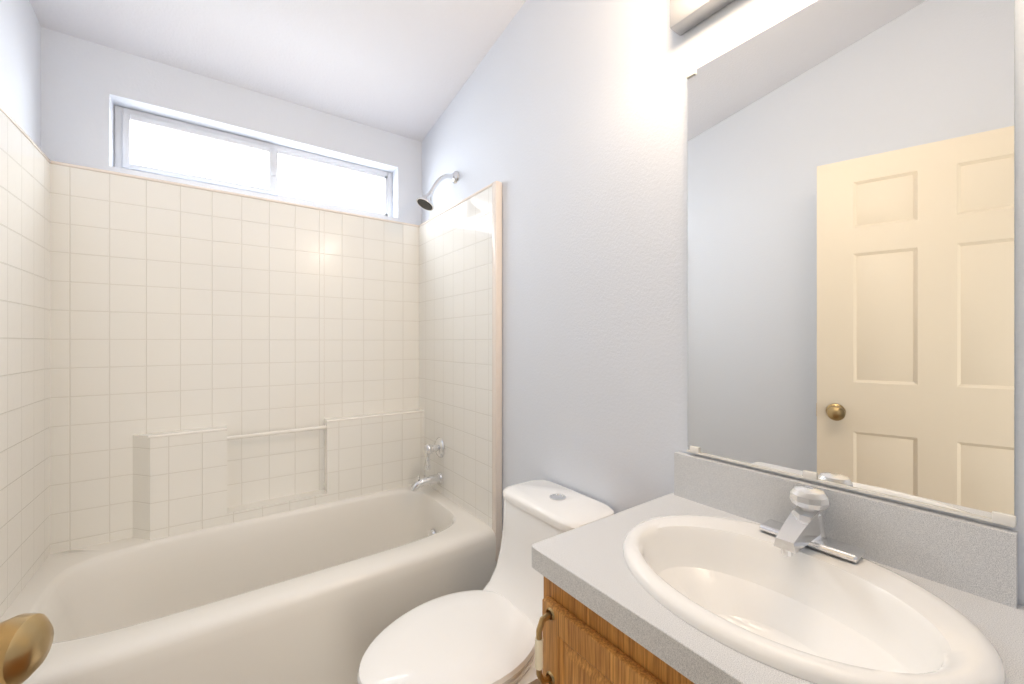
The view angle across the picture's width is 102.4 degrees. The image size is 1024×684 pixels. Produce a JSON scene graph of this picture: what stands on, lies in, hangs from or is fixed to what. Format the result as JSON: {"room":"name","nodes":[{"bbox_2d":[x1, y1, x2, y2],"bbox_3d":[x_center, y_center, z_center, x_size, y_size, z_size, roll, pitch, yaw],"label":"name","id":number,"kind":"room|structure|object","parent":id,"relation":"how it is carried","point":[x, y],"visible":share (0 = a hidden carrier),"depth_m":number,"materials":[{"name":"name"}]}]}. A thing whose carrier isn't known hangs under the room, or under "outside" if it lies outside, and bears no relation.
{"room":"bathroom","nodes":[
{"label":"bathroom","id":0,"kind":"room"},
{"bbox_2d":[0,613,53,683],"bbox_3d":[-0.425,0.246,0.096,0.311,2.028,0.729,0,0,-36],"label":"door knob","id":1,"kind":"object","parent":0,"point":[26,640],"depth_m":0.39,"materials":[{"name":"gold metal"}]},
{"bbox_2d":[0,0,1023,605],"bbox_3d":[-0.130,-0.278,0.397,2.300,3.100,3.996,0,0,-36],"label":"wall","id":2,"kind":"structure","parent":0,"point":[564,122],"depth_m":1.52,"materials":[{"name":"white paint"}]},
{"bbox_2d":[114,105,391,216],"bbox_3d":[-1.176,-0.841,2.053,1.172,0.282,0.062,0,0,-36],"label":"window","id":3,"kind":"structure","parent":2,"relation":"in","point":[152,143],"depth_m":1.96,"materials":[{"name":"white glass"}]},
{"bbox_2d":[416,171,458,210],"bbox_3d":[-0.365,-0.745,2.000,0.204,0.221,0.090,0,0,-36],"label":"shower head","id":4,"kind":"object","parent":2,"relation":"attached to","point":[425,201],"visible":1,"depth_m":1.98},
{"bbox_2d":[670,0,734,35],"bbox_3d":[0.543,-0.853,0.777,0.161,0.130,0.595,0,0,-36],"label":"vanity light","id":5,"kind":"object","parent":2,"relation":"attached to","point":[686,16],"visible":1,"depth_m":1.00,"materials":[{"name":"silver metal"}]},
{"bbox_2d":[686,0,1016,527],"bbox_3d":[0.599,-0.206,0.829,0.011,0.965,0.529,0,0,-36],"label":"mirror","id":6,"kind":"object","parent":2,"relation":"attached to","point":[851,244],"visible":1,"depth_m":0.76,"materials":[{"name":"clear glass"}]},
{"bbox_3d":[-0.147,1.302,0.421,2.500,0.060,4.256,0,0,-36],"label":"floor","id":7,"kind":"structure","parent":0,"visible":0},
{"bbox_2d":[0,105,501,683],"bbox_3d":[-0.890,0.301,1.623,1.496,1.942,0.834,0,0,-36],"label":"bathtub","id":8,"kind":"object","parent":7,"relation":"on","point":[226,417],"visible":0.9,"depth_m":1.70,"materials":[{"name":"white plastic"}]},
{"bbox_2d":[411,472,442,491],"bbox_3d":[-0.437,0.708,2.089,0.158,0.074,0.060,0,0,-36],"label":"tub spout","id":9,"kind":"object","parent":8,"relation":"attached to","point":[437,478],"visible":1,"depth_m":2.08,"materials":[{"name":"silver metal"}]},
{"bbox_2d":[424,437,444,470],"bbox_3d":[-0.406,0.574,2.111,0.081,0.157,0.104,0,0,-36],"label":"tub valve","id":10,"kind":"object","parent":8,"relation":"attached to","point":[437,448],"visible":1,"depth_m":2.10,"materials":[{"name":"silver metal"}]},
{"bbox_2d":[357,480,613,683],"bbox_3d":[-0.070,0.881,1.152,0.696,0.782,0.380,0,0,-36],"label":"toilet","id":11,"kind":"object","parent":7,"relation":"on","point":[486,634],"visible":0.75,"depth_m":1.14,"materials":[{"name":"white ceramic"}]},
{"bbox_2d":[532,452,1023,683],"bbox_3d":[0.411,0.772,0.659,0.512,0.999,0.663,0,0,-36],"label":"bathroom vanity","id":12,"kind":"object","parent":7,"relation":"on","point":[709,571],"visible":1,"depth_m":0.68,"materials":[{"name":"brown wood"}]},
{"bbox_2d":[759,485,865,562],"bbox_3d":[0.524,0.324,0.748,0.138,0.102,0.156,0,0,-36],"label":"faucet","id":13,"kind":"object","parent":12,"relation":"on","point":[802,535],"depth_m":0.74,"materials":[{"name":"silver metal"}]},
{"bbox_2d":[623,514,1005,683],"bbox_3d":[0.421,0.454,0.673,0.404,0.157,0.496,0,0,-36],"label":"sink","id":14,"kind":"object","parent":12,"relation":"in","point":[824,612],"depth_m":0.66,"materials":[{"name":"white ceramic"}]}
]}

